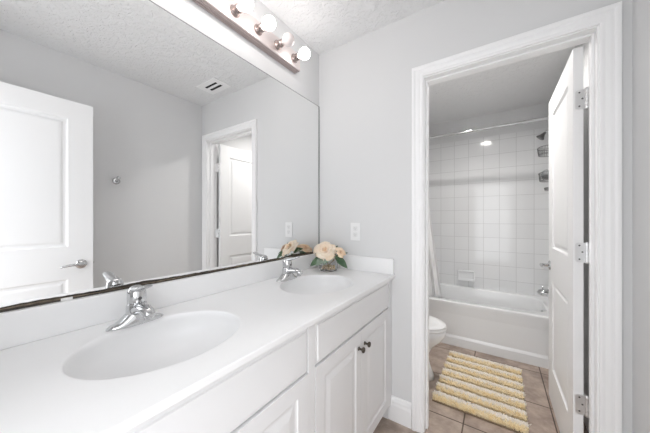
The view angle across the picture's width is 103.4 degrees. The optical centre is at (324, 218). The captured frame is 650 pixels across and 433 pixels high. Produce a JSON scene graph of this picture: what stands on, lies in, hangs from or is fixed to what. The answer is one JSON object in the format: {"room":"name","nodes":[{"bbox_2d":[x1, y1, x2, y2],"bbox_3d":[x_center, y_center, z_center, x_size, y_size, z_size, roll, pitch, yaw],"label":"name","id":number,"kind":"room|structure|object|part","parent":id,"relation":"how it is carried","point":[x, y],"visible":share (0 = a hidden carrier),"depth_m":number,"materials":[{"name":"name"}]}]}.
{"room":"bathroom","nodes":[
{"label":"bathroom","id":0,"kind":"room"},
{"bbox_2d":[1,0,318,312],"bbox_3d":[-0.040,0.013,1.985,0.100,2.440,3.950,0,0,34],"label":"wall","id":1,"kind":"structure","parent":0,"point":[305,82],"depth_m":1.41,"materials":[{"name":"white paint"}]},
{"bbox_2d":[0,0,318,312],"bbox_3d":[-0.540,-0.289,1.146,0.008,1.073,1.790,0,0,34],"label":"mirror","id":2,"kind":"object","parent":1,"relation":"attached to","point":[137,147],"visible":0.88,"depth_m":0.93,"materials":[{"name":"clear glass"}]},
{"bbox_2d":[0,253,318,349],"bbox_3d":[-0.535,0.295,1.141,0.019,0.095,1.791,0,0,34],"label":"backsplash","id":3,"kind":"structure","parent":1,"relation":"attached to","point":[18,327],"depth_m":0.85,"materials":[{"name":"white stone"}]},
{"bbox_2d":[192,0,309,73],"bbox_3d":[-0.454,-0.994,1.135,0.162,0.108,1.167,0,0,34],"label":"vanity light bar","id":4,"kind":"object","parent":1,"relation":"attached to","point":[234,15],"visible":1,"depth_m":1.32,"materials":[{"name":"silver metal"}]},
{"bbox_2d":[230,3,242,17],"bbox_3d":[-0.416,-0.994,1.218,0.041,0.053,0.053,0,0,34],"label":"socket","id":5,"kind":"object","parent":4,"relation":"attached to","point":[235,11],"depth_m":1.21,"materials":[{"name":"silver metal"}]},
{"bbox_3d":[-0.368,-0.994,1.186,0.076,0.067,0.067,0,0,34],"label":"bulb","id":6,"kind":"part","parent":4,"relation":"part of","materials":[{"name":"white glass"}]},
{"bbox_2d":[254,22,265,35],"bbox_3d":[-0.335,-0.994,1.338,0.041,0.053,0.053,0,0,34],"label":"socket","id":7,"kind":"object","parent":4,"relation":"attached to","point":[259,30],"depth_m":1.33,"materials":[{"name":"silver metal"}]},
{"bbox_3d":[-0.288,-0.994,1.306,0.076,0.067,0.067,0,0,34],"label":"bulb","id":8,"kind":"part","parent":4,"relation":"part of","materials":[{"name":"white glass"}]},
{"bbox_2d":[274,39,284,49],"bbox_3d":[-0.255,-0.994,1.458,0.041,0.053,0.053,0,0,34],"label":"socket","id":9,"kind":"object","parent":4,"relation":"attached to","point":[278,43],"depth_m":1.45,"materials":[{"name":"silver metal"}]},
{"bbox_3d":[-0.207,-0.994,1.426,0.076,0.067,0.067,0,0,34],"label":"bulb","id":10,"kind":"part","parent":4,"relation":"part of","materials":[{"name":"white glass"}]},
{"bbox_2d":[291,53,300,62],"bbox_3d":[-0.174,-0.994,1.578,0.041,0.053,0.053,0,0,34],"label":"socket","id":11,"kind":"object","parent":4,"relation":"attached to","point":[295,57],"depth_m":1.57,"materials":[{"name":"silver metal"}]},
{"bbox_3d":[-0.126,-0.994,1.546,0.076,0.067,0.067,0,0,34],"label":"bulb","id":12,"kind":"part","parent":4,"relation":"part of","materials":[{"name":"white glass"}]},
{"bbox_2d":[260,0,574,124],"bbox_3d":[0.641,-1.248,1.528,1.741,0.080,3.950,0,0,34],"label":"ceiling","id":13,"kind":"structure","parent":0,"point":[324,25],"depth_m":1.96,"materials":[{"name":"white paint"}]},
{"bbox_2d":[319,0,631,432],"bbox_3d":[0.627,0.013,1.507,1.541,2.440,0.110,0,0,34],"label":"wall","id":14,"kind":"structure","parent":0,"point":[365,82],"depth_m":1.56,"materials":[{"name":"white paint"}]},
{"bbox_2d":[351,223,359,240],"bbox_3d":[0.203,0.086,1.720,0.072,0.118,0.008,0,0,34],"label":"wall outlet","id":15,"kind":"object","parent":14,"relation":"attached to","point":[355,227],"visible":1,"depth_m":1.72,"materials":[{"name":"white plastic"}]},
{"bbox_2d":[388,395,411,428],"bbox_3d":[0.452,1.160,1.549,0.140,0.145,0.015,0,0,34],"label":"baseboard","id":16,"kind":"structure","parent":14,"relation":"attached to","point":[400,410],"depth_m":1.54,"materials":[{"name":"white paint"}]},
{"bbox_2d":[412,1,621,432],"bbox_3d":[0.893,0.177,1.328,0.834,2.112,0.149,0,0,34],"label":"door frame","id":17,"kind":"structure","parent":14,"relation":"attached to","point":[601,27],"depth_m":1.12,"materials":[{"name":"white paint"}]},
{"bbox_2d":[539,46,588,432],"bbox_3d":[1.372,0.209,1.478,0.158,2.030,0.742,0,0,34],"label":"door","id":18,"kind":"structure","parent":14,"relation":"in","point":[568,252],"depth_m":1.33,"materials":[{"name":"white paint"}]},
{"bbox_3d":[1.480,0.315,1.725,0.062,0.064,0.144,0,0,34],"label":"handle","id":19,"kind":"part","parent":18,"relation":"part of","materials":[{"name":"silver metal"}]},
{"bbox_2d":[373,342,587,432],"bbox_3d":[0.264,1.272,0.967,1.741,0.080,5.300,0,0,34],"label":"floor","id":20,"kind":"structure","parent":0,"point":[541,417],"depth_m":1.63,"materials":[{"name":"beige tile"}]},
{"bbox_2d":[126,280,391,432],"bbox_3d":[-0.302,0.798,0.983,0.580,0.870,1.791,0,0,34],"label":"vanity cabinet","id":21,"kind":"object","parent":20,"relation":"on","point":[334,375],"visible":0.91,"depth_m":0.91,"materials":[{"name":"white paint"}]},
{"bbox_2d":[0,253,394,432],"bbox_3d":[-0.307,0.358,0.987,0.568,0.227,1.791,0,0,34],"label":"countertop","id":22,"kind":"structure","parent":21,"relation":"on","point":[61,371],"depth_m":0.77,"materials":[{"name":"white stone"}]},
{"bbox_2d":[105,284,163,330],"bbox_3d":[-0.616,0.274,0.832,0.138,0.137,0.145,0,0,-21],"label":"faucet","id":23,"kind":"object","parent":22,"relation":"on","point":[137,312],"visible":1,"depth_m":0.82,"materials":[{"name":"silver metal"}]},
{"bbox_3d":[-0.623,0.306,0.850,0.062,0.072,0.162,0,0,34],"label":"plate","id":24,"kind":"part","parent":23,"relation":"part of","materials":[{"name":"silver metal"}]},
{"bbox_3d":[-0.599,0.241,0.833,0.112,0.071,0.053,0,0,34],"label":"handle","id":25,"kind":"part","parent":23,"relation":"part of","materials":[{"name":"silver metal"}]},
{"bbox_3d":[-0.581,0.297,0.821,0.113,0.049,0.052,0,0,34],"label":"spout","id":26,"kind":"part","parent":23,"relation":"part of","materials":[{"name":"silver metal"}]},
{"bbox_2d":[60,310,240,380],"bbox_3d":[-0.463,0.407,0.753,0.368,0.129,0.440,0,0,34],"label":"basin","id":27,"kind":"object","parent":22,"relation":"in","point":[148,351],"depth_m":0.82,"materials":[{"name":"white ceramic"}]},
{"bbox_2d":[276,256,302,281],"bbox_3d":[-0.207,0.274,1.440,0.138,0.137,0.145,0,0,-21],"label":"faucet","id":28,"kind":"object","parent":22,"relation":"on","point":[287,274],"visible":1,"depth_m":1.43,"materials":[{"name":"silver metal"}]},
{"bbox_3d":[-0.214,0.306,1.458,0.062,0.072,0.162,0,0,34],"label":"plate","id":29,"kind":"part","parent":28,"relation":"part of","materials":[{"name":"silver metal"}]},
{"bbox_3d":[-0.190,0.241,1.441,0.112,0.071,0.053,0,0,34],"label":"handle","id":30,"kind":"part","parent":28,"relation":"part of","materials":[{"name":"silver metal"}]},
{"bbox_3d":[-0.172,0.297,1.429,0.113,0.049,0.052,0,0,34],"label":"spout","id":31,"kind":"part","parent":28,"relation":"part of","materials":[{"name":"silver metal"}]},
{"bbox_2d":[279,274,353,294],"bbox_3d":[-0.040,0.407,1.371,0.368,0.129,0.440,0,0,34],"label":"basin","id":32,"kind":"object","parent":22,"relation":"in","point":[305,284],"depth_m":1.53,"materials":[{"name":"white ceramic"}]},
{"bbox_2d":[310,241,347,271],"bbox_3d":[0.028,0.247,1.698,0.289,0.191,0.202,0,0,34],"label":"flower arrangement","id":33,"kind":"object","parent":22,"relation":"on","point":[325,252],"visible":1,"depth_m":1.65,"materials":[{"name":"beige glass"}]},
{"bbox_3d":[-0.273,0.452,0.581,0.018,0.156,0.747,0,0,34],"label":"drawer","id":34,"kind":"part","parent":21,"relation":"part of","materials":[{"name":"white paint"}]},
{"bbox_3d":[-0.168,0.828,0.736,0.018,0.586,0.372,0,0,34],"label":"door","id":35,"kind":"part","parent":21,"relation":"part of","materials":[{"name":"white paint"}]},
{"bbox_3d":[0.064,0.828,1.081,0.018,0.586,0.372,0,0,34],"label":"door","id":36,"kind":"part","parent":21,"relation":"part of","materials":[{"name":"white paint"}]},
{"bbox_3d":[-0.107,0.753,0.852,0.044,0.780,1.791,0,0,34],"label":"frame","id":37,"kind":"part","parent":21,"relation":"part of","materials":[{"name":"white paint"}]},
{"bbox_3d":[0.169,0.452,1.237,0.018,0.156,0.747,0,0,34],"label":"drawer","id":38,"kind":"part","parent":21,"relation":"part of","materials":[{"name":"white paint"}]},
{"bbox_3d":[0.273,0.828,1.393,0.018,0.586,0.372,0,0,34],"label":"door","id":39,"kind":"part","parent":21,"relation":"part of","materials":[{"name":"white paint"}]},
{"bbox_2d":[429,315,446,380],"bbox_3d":[0.595,0.848,2.137,0.761,0.770,0.450,0,0,34],"label":"toilet","id":40,"kind":"object","parent":20,"relation":"on","point":[437,327],"visible":0.12,"depth_m":1.91,"materials":[{"name":"white ceramic"}]},
{"bbox_3d":[0.690,0.808,2.073,0.528,0.022,0.376,0,0,34],"label":"lid","id":41,"kind":"part","parent":40,"relation":"part of","materials":[{"name":"white plastic"}]},
{"bbox_3d":[0.690,0.829,2.073,0.532,0.019,0.378,0,0,34],"label":"seat","id":42,"kind":"part","parent":40,"relation":"part of","materials":[{"name":"white plastic"}]},
{"bbox_2d":[432,351,530,432],"bbox_3d":[1.151,1.207,1.901,0.549,0.052,0.788,0,0,35],"label":"bath rug","id":43,"kind":"object","parent":20,"relation":"on","point":[489,391],"visible":1,"depth_m":1.78,"materials":[{"name":"beige fabric"}]},
{"bbox_2d":[429,283,548,368],"bbox_3d":[1.481,1.020,2.777,1.524,0.424,0.722,0,0,34],"label":"bathtub","id":44,"kind":"object","parent":20,"relation":"on","point":[508,325],"visible":0.63,"depth_m":2.39,"materials":[{"name":"white ceramic"}]},
{"bbox_2d":[429,283,548,316],"bbox_3d":[1.484,0.975,2.782,1.524,0.332,0.710,0,0,34],"label":"basin","id":45,"kind":"object","parent":44,"relation":"in","point":[456,300],"depth_m":2.61,"materials":[{"name":"white ceramic"}]},
{"bbox_2d":[429,102,548,144],"bbox_3d":[1.715,0.013,3.125,1.541,2.440,0.100,0,0,34],"label":"wall","id":46,"kind":"structure","parent":0,"point":[539,110],"depth_m":2.93,"materials":[{"name":"white paint"}]},
{"bbox_2d":[429,127,548,296],"bbox_3d":[1.685,-0.057,3.080,1.525,1.778,0.008,0,0,34],"label":"tiles","id":47,"kind":"structure","parent":46,"relation":"attached to","point":[489,205],"depth_m":2.92,"materials":[{"name":"white tile"}]},
{"bbox_2d":[457,270,474,281],"bbox_3d":[1.672,0.675,3.044,0.184,0.120,0.066,0,0,34],"label":"soap dish","id":48,"kind":"object","parent":47,"relation":"attached to","point":[464,275],"visible":1,"depth_m":3.06,"materials":[{"name":"white ceramic"}]},
{"bbox_2d":[458,278,473,281],"bbox_3d":[1.670,0.716,3.041,0.172,0.029,0.060,0,0,34],"label":"tray","id":49,"kind":"object","parent":48,"relation":"on","point":[463,279],"depth_m":3.02,"materials":[{"name":"white ceramic"}]},
{"bbox_2d":[575,0,649,432],"bbox_3d":[1.321,0.013,1.069,0.100,2.440,3.950,0,0,34],"label":"wall","id":50,"kind":"structure","parent":0,"point":[640,8],"depth_m":0.98,"materials":[{"name":"white paint"}]},
{"bbox_3d":[2.111,-0.057,2.340,0.008,1.778,0.760,0,0,34],"label":"tiles","id":51,"kind":"structure","parent":50,"relation":"attached to","visible":0},
{"bbox_2d":[429,116,548,138],"bbox_3d":[1.313,-0.846,2.527,1.525,0.052,0.052,0,0,34],"label":"curtain rod","id":52,"kind":"object","parent":51,"relation":"attached to","point":[542,118],"visible":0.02,"depth_m":2.37,"materials":[{"name":"silver metal"}]},
{"bbox_2d":[429,208,441,297],"bbox_3d":[0.977,0.004,2.817,0.571,1.736,0.141,0,0,34],"label":"shower curtain","id":53,"kind":"object","parent":52,"relation":"hanging from","point":[434,280],"visible":0.07,"depth_m":2.74,"materials":[{"name":"white fabric"}]},
{"bbox_2d":[536,129,548,139],"bbox_3d":[2.068,-0.799,2.405,0.137,0.114,0.068,0,0,34],"label":"shower","id":54,"kind":"object","parent":51,"relation":"attached to","point":[541,136],"visible":0.88,"depth_m":2.40,"materials":[{"name":"silver metal"}]},
{"bbox_2d":[537,145,548,190],"bbox_3d":[2.064,-0.457,2.408,0.116,0.784,0.234,0,0,34],"label":"shower caddy","id":55,"kind":"object","parent":54,"relation":"hanging from","point":[540,148],"visible":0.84,"depth_m":2.40,"materials":[{"name":"silver metal"}]},
{"bbox_2d":[537,145,548,156],"bbox_3d":[2.064,-0.634,2.408,0.115,0.066,0.234,0,0,34],"label":"basket","id":56,"kind":"object","parent":55,"relation":"on","point":[539,154],"depth_m":2.42,"materials":[{"name":"silver metal"}]},
{"bbox_2d":[538,171,548,181],"bbox_3d":[2.068,-0.393,2.405,0.105,0.074,0.234,0,0,34],"label":"basket","id":57,"kind":"object","parent":55,"relation":"on","point":[542,179],"depth_m":2.38,"materials":[{"name":"silver metal"}]},
{"bbox_2d":[541,169,548,178],"bbox_3d":[2.070,-0.414,2.405,0.067,0.098,0.116,0,0,34],"label":"sponge","id":58,"kind":"object","parent":55,"relation":"in","point":[544,174],"visible":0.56,"depth_m":2.38,"materials":[{"name":"grey"}]},
{"bbox_2d":[537,287,548,295],"bbox_3d":[2.068,0.685,2.405,0.135,0.089,0.084,0,0,34],"label":"tub spout","id":59,"kind":"object","parent":51,"relation":"attached to","point":[542,291],"visible":0.48,"depth_m":2.40,"materials":[{"name":"silver metal"}]}
]}

